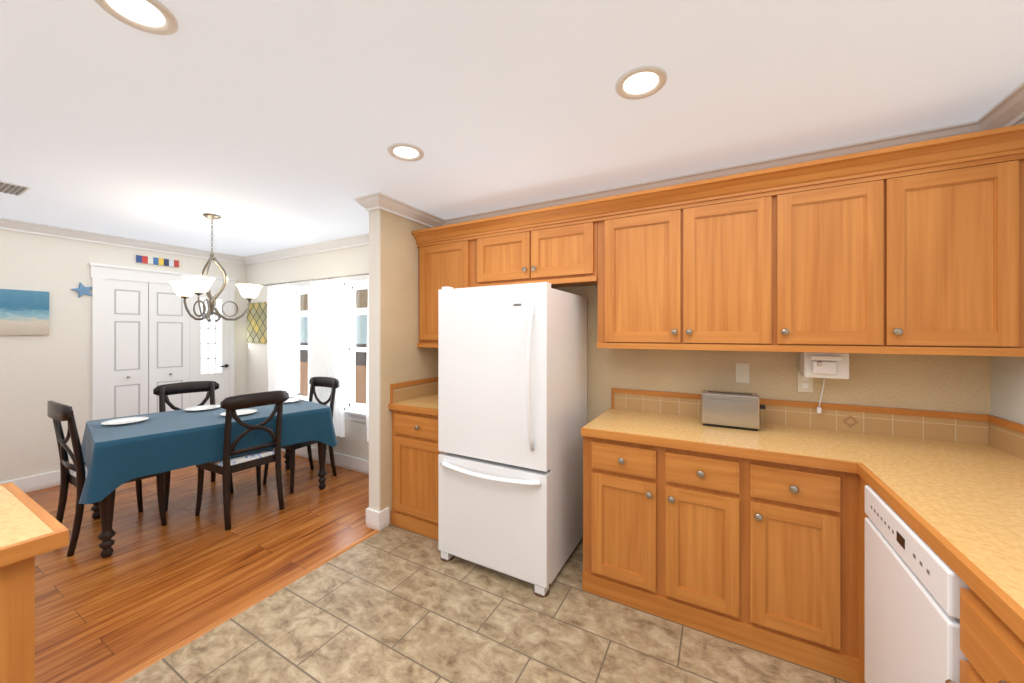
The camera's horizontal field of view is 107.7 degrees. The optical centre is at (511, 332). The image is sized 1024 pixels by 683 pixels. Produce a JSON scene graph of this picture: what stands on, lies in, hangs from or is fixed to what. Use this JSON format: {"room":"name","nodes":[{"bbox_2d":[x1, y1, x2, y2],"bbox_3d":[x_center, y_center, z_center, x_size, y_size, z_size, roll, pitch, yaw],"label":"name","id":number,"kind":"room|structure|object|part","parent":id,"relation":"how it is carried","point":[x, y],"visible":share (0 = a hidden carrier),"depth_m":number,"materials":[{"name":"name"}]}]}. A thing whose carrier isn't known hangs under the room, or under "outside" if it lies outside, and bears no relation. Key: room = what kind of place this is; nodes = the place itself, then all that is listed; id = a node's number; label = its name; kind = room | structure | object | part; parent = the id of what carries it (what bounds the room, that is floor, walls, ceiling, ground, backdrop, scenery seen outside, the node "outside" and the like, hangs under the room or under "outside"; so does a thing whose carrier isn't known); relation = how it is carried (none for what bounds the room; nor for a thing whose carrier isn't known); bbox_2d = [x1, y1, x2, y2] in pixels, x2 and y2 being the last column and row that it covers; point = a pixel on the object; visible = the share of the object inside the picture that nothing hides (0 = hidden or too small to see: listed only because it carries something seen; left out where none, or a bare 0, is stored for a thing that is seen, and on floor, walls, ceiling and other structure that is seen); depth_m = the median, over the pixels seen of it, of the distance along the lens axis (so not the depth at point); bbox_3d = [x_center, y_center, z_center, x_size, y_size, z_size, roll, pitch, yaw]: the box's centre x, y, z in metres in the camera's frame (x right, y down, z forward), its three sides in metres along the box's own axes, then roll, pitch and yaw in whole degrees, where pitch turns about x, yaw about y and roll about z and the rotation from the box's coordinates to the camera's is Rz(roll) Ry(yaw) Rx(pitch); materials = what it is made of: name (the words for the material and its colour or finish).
{"room":"kitchen","nodes":[
{"label":"kitchen","id":0,"kind":"room"},
{"bbox_2d":[0,229,245,482],"bbox_3d":[-4.894,0.228,2.639,0.150,2.440,5.400,0,0,29],"label":"wall","id":1,"kind":"structure","parent":0,"point":[37,372],"depth_m":3.52,"materials":[{"name":"paint"}]},
{"bbox_2d":[0,289,48,334],"bbox_3d":[-4.466,-0.182,3.231,0.024,0.400,0.600,0,0,29],"label":"framed picture","id":2,"kind":"object","parent":1,"relation":"attached to","point":[24,312],"visible":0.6,"depth_m":3.36},
{"bbox_2d":[0,469,69,492],"bbox_3d":[-5.116,1.377,2.065,0.016,0.140,3.780,0,0,29],"label":"baseboard","id":3,"kind":"structure","parent":1,"relation":"attached to","point":[51,479],"depth_m":3.44,"materials":[{"name":"white"}]},
{"bbox_2d":[71,282,91,297],"bbox_3d":[-4.224,-0.419,3.678,0.016,0.155,0.150,0,0,29],"label":"art","id":4,"kind":"object","parent":1,"relation":"attached to","point":[82,290],"visible":1,"depth_m":3.67,"materials":[{"name":"blue"}]},
{"bbox_2d":[0,218,243,263],"bbox_3d":[-4.748,-0.949,2.672,0.075,0.088,5.200,0,0,29],"label":"crown molding","id":5,"kind":"structure","parent":1,"relation":"attached to","point":[5,224],"depth_m":3.81,"materials":[{"name":"white wood"}]},
{"bbox_2d":[136,255,178,266],"bbox_3d":[-3.948,-0.797,4.178,0.016,0.076,0.360,0,0,29],"label":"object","id":6,"kind":"object","parent":1,"relation":"attached to","point":[156,261],"visible":1,"depth_m":4.17,"materials":[{"name":"multicoloured"}]},
{"bbox_2d":[89,262,236,419],"bbox_3d":[-3.883,0.375,4.279,0.035,2.145,1.290,0,0,29],"label":"door frame","id":7,"kind":"structure","parent":1,"relation":"attached to","point":[100,273],"depth_m":3.80,"materials":[{"name":"white wood"}]},
{"bbox_2d":[105,279,229,418],"bbox_3d":[-3.862,0.442,4.291,0.059,1.988,1.110,0,0,29],"label":"closet doors","id":8,"kind":"structure","parent":1,"relation":"in","point":[147,338],"depth_m":4.16,"materials":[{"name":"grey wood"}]},
{"bbox_2d":[25,449,373,682],"bbox_3d":[-3.423,1.472,1.942,3.500,0.050,5.600,0,0,29],"label":"floor","id":9,"kind":"structure","parent":0,"point":[151,586],"depth_m":2.39,"materials":[{"name":"laminate"}]},
{"bbox_2d":[47,400,166,556],"bbox_3d":[-2.932,0.957,2.711,0.475,0.988,0.521,0,0,29],"label":"chair","id":10,"kind":"object","parent":9,"relation":"on","point":[76,474],"visible":0.6,"depth_m":2.50,"materials":[{"name":"black wood"}]},
{"bbox_2d":[153,381,233,510],"bbox_3d":[-2.868,0.957,3.370,0.521,0.988,0.475,0,0,39],"label":"chair","id":11,"kind":"object","parent":9,"relation":"on","point":[163,391],"visible":0.27,"depth_m":3.45,"materials":[{"name":"wood"}]},
{"bbox_2d":[79,396,337,557],"bbox_3d":[-2.501,1.068,3.199,1.045,0.758,1.601,0,0,39],"label":"dining table","id":12,"kind":"object","parent":9,"relation":"on","point":[115,457],"visible":0.88,"depth_m":2.72,"materials":[{"name":"blue fabric"}]},
{"bbox_2d":[101,417,148,424],"bbox_3d":[-2.950,0.678,2.857,0.256,0.020,0.256,0,0,29],"label":"plate","id":13,"kind":"object","parent":12,"relation":"on","point":[126,421],"visible":1,"depth_m":2.87,"materials":[{"name":"white ceramic"}]},
{"bbox_2d":[184,405,219,410],"bbox_3d":[-2.766,0.678,3.352,0.256,0.020,0.256,0,0,29],"label":"plate","id":14,"kind":"object","parent":12,"relation":"on","point":[203,408],"visible":0.98,"depth_m":3.37,"materials":[{"name":"white ceramic"}]},
{"bbox_2d":[220,409,256,415],"bbox_3d":[-2.298,0.678,3.151,0.256,0.020,0.256,0,0,29],"label":"plate","id":15,"kind":"object","parent":12,"relation":"on","point":[242,412],"visible":0.73,"depth_m":3.19,"materials":[{"name":"white ceramic"}]},
{"bbox_2d":[283,398,300,402],"bbox_3d":[-2.235,0.678,3.719,0.256,0.020,0.256,0,0,29],"label":"plate","id":16,"kind":"object","parent":12,"relation":"on","point":[290,400],"visible":0.44,"depth_m":3.76,"materials":[{"name":"white ceramic"}]},
{"bbox_2d":[195,390,288,530],"bbox_3d":[-2.171,0.957,3.028,0.521,0.988,0.475,0,0,32],"label":"chair","id":17,"kind":"object","parent":9,"relation":"on","point":[226,466],"visible":0.9,"depth_m":2.90,"materials":[{"name":"wood"}]},
{"bbox_2d":[109,530,378,682],"bbox_3d":[-1.379,1.444,2.024,0.044,0.007,1.639,0,0,29],"label":"threshold strip","id":18,"kind":"object","parent":9,"relation":"on","point":[150,662],"depth_m":1.90,"materials":[{"name":"brown wood"}]},
{"bbox_2d":[263,377,339,493],"bbox_3d":[-2.065,0.957,3.703,0.475,0.988,0.521,0,0,29],"label":"chair","id":19,"kind":"object","parent":9,"relation":"on","point":[332,383],"visible":0.44,"depth_m":3.77,"materials":[{"name":"wood"}]},
{"bbox_2d":[369,209,437,524],"bbox_3d":[-0.844,0.228,3.077,0.110,2.440,0.719,0,0,29],"label":"wall","id":20,"kind":"structure","parent":0,"point":[397,354],"depth_m":2.81,"materials":[{"name":"paint"}]},
{"bbox_2d":[354,196,372,211],"bbox_3d":[-0.965,-0.949,3.045,0.080,0.088,0.695,0,0,29],"label":"crown molding","id":21,"kind":"structure","parent":20,"relation":"attached to","point":[360,200],"depth_m":2.75,"materials":[{"name":"white wood"}]},
{"bbox_2d":[366,507,388,527],"bbox_3d":[-0.913,1.377,3.083,0.016,0.140,0.696,0,0,29],"label":"baseboard","id":22,"kind":"structure","parent":20,"relation":"attached to","point":[377,520],"depth_m":2.75,"materials":[{"name":"white wood"}]},
{"bbox_2d":[364,192,443,227],"bbox_3d":[-0.811,-0.949,2.960,0.090,0.088,0.695,0,0,29],"label":"crown molding","id":23,"kind":"structure","parent":20,"relation":"attached to","point":[374,201],"depth_m":2.86,"materials":[{"name":"white wood"}]},
{"bbox_2d":[122,524,850,682],"bbox_3d":[-0.352,1.472,0.247,3.515,0.050,5.600,0,0,29],"label":"floor","id":24,"kind":"structure","parent":0,"point":[390,603],"depth_m":1.78,"materials":[{"name":"beige tile"}]},
{"bbox_2d":[0,554,39,682],"bbox_3d":[-2.142,1.011,-0.016,0.575,0.873,2.610,0,0,29],"label":"base cabinet","id":25,"kind":"object","parent":24,"relation":"on","point":[17,579],"depth_m":0.96,"materials":[{"name":"brown wood"}]},
{"bbox_2d":[0,486,55,565],"bbox_3d":[-2.137,0.552,-0.001,0.630,0.040,2.640,0,0,29],"label":"countertop","id":26,"kind":"structure","parent":25,"relation":"on","point":[23,533],"depth_m":1.00,"materials":[{"name":"beige laminate"}]},
{"bbox_2d":[391,410,442,539],"bbox_3d":[-0.529,1.011,2.941,0.568,0.873,0.650,0,0,29],"label":"base cabinet","id":27,"kind":"object","parent":24,"relation":"on","point":[415,452],"visible":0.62,"depth_m":2.71,"materials":[{"name":"brown wood"}]},
{"bbox_2d":[388,377,437,415],"bbox_3d":[-0.525,0.480,2.949,0.568,0.185,0.633,0,0,29],"label":"countertop","id":28,"kind":"structure","parent":27,"relation":"on","point":[420,396],"depth_m":2.91,"materials":[{"name":"laminate"}]},
{"bbox_2d":[438,282,586,596],"bbox_3d":[0.017,0.577,2.511,0.755,1.742,0.809,0,0,29],"label":"refrigerator","id":29,"kind":"object","parent":24,"relation":"on","point":[512,390],"visible":0.98,"depth_m":2.22,"materials":[{"name":"white painted metal"}]},
{"bbox_3d":[-0.157,0.344,2.196,0.702,1.005,0.088,0,0,29],"label":"handle","id":30,"kind":"part","parent":29,"relation":"part of","materials":[{"name":"white"}]},
{"bbox_2d":[582,436,868,682],"bbox_3d":[1.043,1.011,2.046,1.190,0.872,0.698,0,0,29],"label":"base cabinet","id":31,"kind":"object","parent":24,"relation":"on","point":[767,557],"depth_m":1.75,"materials":[{"name":"brown wood"}]},
{"bbox_2d":[581,388,847,471],"bbox_3d":[1.035,0.480,2.087,1.140,0.185,0.633,0,0,29],"label":"countertop","id":32,"kind":"structure","parent":31,"relation":"on","point":[790,432],"depth_m":2.04,"materials":[{"name":"laminate"}]},
{"bbox_2d":[702,390,765,430],"bbox_3d":[1.255,0.436,2.130,0.310,0.190,0.141,0,0,29],"label":"toaster","id":33,"kind":"object","parent":32,"relation":"on","point":[731,409],"visible":1,"depth_m":2.08,"materials":[{"name":"silver metal"}]},
{"bbox_2d":[825,403,1023,641],"bbox_3d":[1.204,0.480,0.530,0.659,0.185,3.198,0,0,29],"label":"countertop","id":34,"kind":"structure","parent":31,"relation":"on","point":[947,488],"depth_m":1.33,"materials":[{"name":"laminate"}]},
{"bbox_2d":[865,485,968,682],"bbox_3d":[1.478,1.014,1.017,0.634,0.868,0.601,0,0,29],"label":"dishwasher","id":35,"kind":"object","parent":24,"relation":"on","point":[914,582],"visible":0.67,"depth_m":1.11,"materials":[{"name":"white metal"}]},
{"bbox_3d":[1.206,0.632,1.178,0.002,0.030,0.434,0,0,29],"label":"panel","id":36,"kind":"part","parent":35,"relation":"part of","materials":[{"name":"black plastic"}]},
{"bbox_2d":[945,587,1023,682],"bbox_3d":[1.211,1.011,0.513,0.631,0.872,0.531,0,0,29],"label":"base cabinet","id":37,"kind":"object","parent":24,"relation":"on","point":[994,653],"depth_m":0.80,"materials":[{"name":"brown wood"}]},
{"bbox_2d":[0,0,1023,255],"bbox_3d":[-1.884,-1.042,1.093,7.015,0.100,5.600,0,0,29],"label":"ceiling","id":38,"kind":"structure","parent":0,"point":[260,126],"depth_m":1.58,"materials":[{"name":"white paint"}]},
{"bbox_2d":[0,181,29,195],"bbox_3d":[-3.445,-0.986,2.554,0.300,0.011,0.150,0,0,29],"label":"ceiling vent","id":39,"kind":"object","parent":38,"relation":"in","point":[12,188],"visible":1,"depth_m":2.55,"materials":[{"name":"white metal"}]},
{"bbox_2d":[94,0,178,34],"bbox_3d":[-1.150,-0.988,1.145,0.196,0.010,0.196,0,0,29],"label":"recessed light","id":40,"kind":"object","parent":38,"relation":"in","point":[155,13],"visible":1,"depth_m":1.16,"materials":[{"name":"white"}]},
{"bbox_2d":[169,213,262,321],"bbox_3d":[-2.535,-0.542,3.217,0.668,0.902,0.648,0,0,29],"label":"chandelier","id":41,"kind":"object","parent":38,"relation":"hanging from","point":[190,286],"visible":1,"depth_m":3.17,"materials":[{"name":"grey metal"}]},
{"bbox_2d":[387,143,423,160],"bbox_3d":[-0.581,-0.988,2.053,0.196,0.010,0.196,0,0,29],"label":"recessed light","id":42,"kind":"object","parent":38,"relation":"in","point":[408,152],"visible":1,"depth_m":2.04,"materials":[{"name":"white"}]},
{"bbox_2d":[615,65,666,99],"bbox_3d":[0.510,-0.988,1.485,0.196,0.010,0.196,0,0,29],"label":"recessed light","id":43,"kind":"object","parent":38,"relation":"in","point":[636,81],"visible":1,"depth_m":1.48,"materials":[{"name":"white"}]},
{"bbox_2d":[246,245,990,460],"bbox_3d":[-0.592,0.228,3.435,7.015,2.440,0.150,0,0,29],"label":"wall","id":44,"kind":"structure","parent":0,"point":[955,383],"depth_m":2.33,"materials":[{"name":"paint"}]},
{"bbox_2d":[247,302,266,342],"bbox_3d":[-3.273,-0.128,4.812,0.450,0.520,0.024,0,0,29],"label":"art","id":45,"kind":"object","parent":44,"relation":"attached to","point":[256,322],"visible":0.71,"depth_m":4.79},
{"bbox_2d":[288,282,309,400],"bbox_3d":[-2.495,0.165,4.442,0.570,1.505,0.165,0,0,29],"label":"window","id":46,"kind":"structure","parent":44,"relation":"in","point":[295,290],"depth_m":4.52,"materials":[{"name":"white glass"}]},
{"bbox_2d":[244,233,368,264],"bbox_3d":[-2.100,-0.949,4.139,3.115,0.088,0.075,0,0,29],"label":"crown molding","id":47,"kind":"structure","parent":44,"relation":"attached to","point":[363,239],"depth_m":4.23,"materials":[{"name":"white wood"}]},
{"bbox_2d":[262,273,368,286],"bbox_3d":[-2.049,-0.588,4.101,2.390,0.050,0.090,0,0,29],"label":"curtain rod","id":48,"kind":"object","parent":44,"relation":"attached to","point":[317,279],"visible":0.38,"depth_m":4.10,"materials":[{"name":"silver metal"}]},
{"bbox_2d":[267,284,289,396],"bbox_3d":[-2.803,0.256,4.484,0.440,1.664,0.054,0,0,29],"label":"curtain","id":49,"kind":"object","parent":48,"relation":"hanging from","point":[277,337],"visible":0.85,"depth_m":4.46,"materials":[{"name":"white fabric"}]},
{"bbox_2d":[309,278,344,436],"bbox_3d":[-2.009,0.256,4.045,0.575,1.664,0.056,0,0,29],"label":"curtain","id":50,"kind":"object","parent":48,"relation":"hanging from","point":[326,328],"visible":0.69,"depth_m":4.02,"materials":[{"name":"white fabric"}]},
{"bbox_2d":[366,275,368,441],"bbox_3d":[-1.267,0.256,3.636,0.410,1.664,0.056,0,0,29],"label":"curtain","id":51,"kind":"object","parent":48,"relation":"hanging from","point":[367,388],"depth_m":3.74,"materials":[{"name":"white fabric"}]},
{"bbox_2d":[274,446,368,474],"bbox_3d":[-2.131,1.377,4.175,3.205,0.140,0.040,0,0,29],"label":"baseboard","id":52,"kind":"structure","parent":44,"relation":"attached to","point":[344,461],"depth_m":4.01,"materials":[{"name":"white wood"}]},
{"bbox_2d":[343,275,367,421],"bbox_3d":[-1.602,0.165,3.949,0.570,1.505,0.165,0,0,29],"label":"window","id":53,"kind":"structure","parent":44,"relation":"in","point":[353,410],"depth_m":4.02,"materials":[{"name":"white"}]},
{"bbox_2d":[415,220,474,347],"bbox_3d":[-0.453,-0.357,3.083,0.566,0.921,0.328,0,0,29],"label":"upper cabinet","id":54,"kind":"object","parent":44,"relation":"attached to","point":[447,253],"depth_m":2.96,"materials":[{"name":"brown wood"}]},
{"bbox_2d":[475,209,538,286],"bbox_3d":[0.028,-0.580,2.817,0.528,0.476,0.328,0,0,29],"label":"upper cabinet","id":55,"kind":"object","parent":44,"relation":"attached to","point":[506,247],"depth_m":2.66,"materials":[{"name":"brown wood"}]},
{"bbox_2d":[539,200,598,287],"bbox_3d":[0.379,-0.580,2.624,0.526,0.476,0.328,0,0,29],"label":"upper cabinet","id":56,"kind":"object","parent":44,"relation":"attached to","point":[568,233],"depth_m":2.44,"materials":[{"name":"brown wood"}]},
{"bbox_2d":[595,164,794,351],"bbox_3d":[1.045,-0.370,2.257,0.990,0.896,0.328,0,0,29],"label":"upper cabinet","id":57,"kind":"object","parent":44,"relation":"attached to","point":[704,263],"depth_m":2.07,"materials":[{"name":"brown wood"}]},
{"bbox_2d":[444,121,971,224],"bbox_3d":[0.772,-0.949,2.554,3.225,0.088,0.075,0,0,29],"label":"crown molding","id":58,"kind":"structure","parent":44,"relation":"attached to","point":[964,127],"depth_m":2.19,"materials":[{"name":"white wood"}]},
{"bbox_2d":[736,363,748,382],"bbox_3d":[1.385,0.241,2.248,0.070,0.116,0.014,0,0,29],"label":"switch plate","id":59,"kind":"object","parent":44,"relation":"attached to","point":[742,372],"visible":1,"depth_m":2.25,"materials":[{"name":"beige plastic"}]},
{"bbox_2d":[797,371,812,391],"bbox_3d":[1.650,0.275,2.106,0.070,0.116,0.008,0,0,29],"label":"electrical outlet plate","id":60,"kind":"object","parent":44,"relation":"attached to","point":[804,384],"visible":0.81,"depth_m":2.11,"materials":[{"name":"beige plastic"}]},
{"bbox_2d":[842,415,857,427],"bbox_3d":[1.815,0.475,2.007,0.068,0.068,0.001,0,0,29],"label":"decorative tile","id":61,"kind":"structure","parent":44,"relation":"attached to","point":[850,421],"depth_m":2.01,"materials":[{"name":"brown tile"}]},
{"bbox_2d":[795,144,910,351],"bbox_3d":[1.596,-0.370,1.952,0.550,0.896,0.328,0,0,29],"label":"upper cabinet","id":62,"kind":"object","parent":44,"relation":"attached to","point":[853,213],"depth_m":1.76,"materials":[{"name":"brown wood"}]},
{"bbox_2d":[911,124,1023,355],"bbox_3d":[1.955,-0.370,1.754,0.526,0.896,0.328,0,0,29],"label":"upper cabinet","id":63,"kind":"object","parent":44,"relation":"attached to","point":[915,248],"depth_m":1.58,"materials":[{"name":"brown wood"}]},
{"bbox_2d":[800,352,848,412],"bbox_3d":[1.662,0.269,1.993,0.185,0.338,0.173,0,0,29],"label":"can opener","id":64,"kind":"object","parent":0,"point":[824,365],"visible":0.83,"depth_m":1.94,"materials":[{"name":"white plastic"}]},
{"bbox_3d":[1.689,0.335,2.046,0.035,0.205,0.018,0,0,29],"label":"cord","id":65,"kind":"part","parent":64,"relation":"part of","materials":[{"name":"white plastic"}]},
{"bbox_2d":[991,119,1023,424],"bbox_3d":[1.029,0.228,-0.629,0.150,2.440,5.400,0,0,29],"label":"wall","id":66,"kind":"structure","parent":0,"point":[1007,387],"depth_m":1.67,"materials":[{"name":"white paint"}]},
{"bbox_2d":[972,82,1023,132],"bbox_3d":[0.979,-0.949,-0.487,0.075,0.088,5.200,0,0,29],"label":"crown molding","id":67,"kind":"structure","parent":66,"relation":"attached to","point":[1007,110],"depth_m":1.62,"materials":[{"name":"white wood"}]},
{"label":"outside","id":68,"kind":"structure","parent":0,"visible":0},
{"bbox_2d":[300,288,367,403],"bbox_3d":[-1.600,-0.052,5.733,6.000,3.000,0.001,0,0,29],"label":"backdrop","id":69,"kind":"structure","parent":68,"point":[363,335],"depth_m":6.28,"materials":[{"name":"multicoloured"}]}
]}

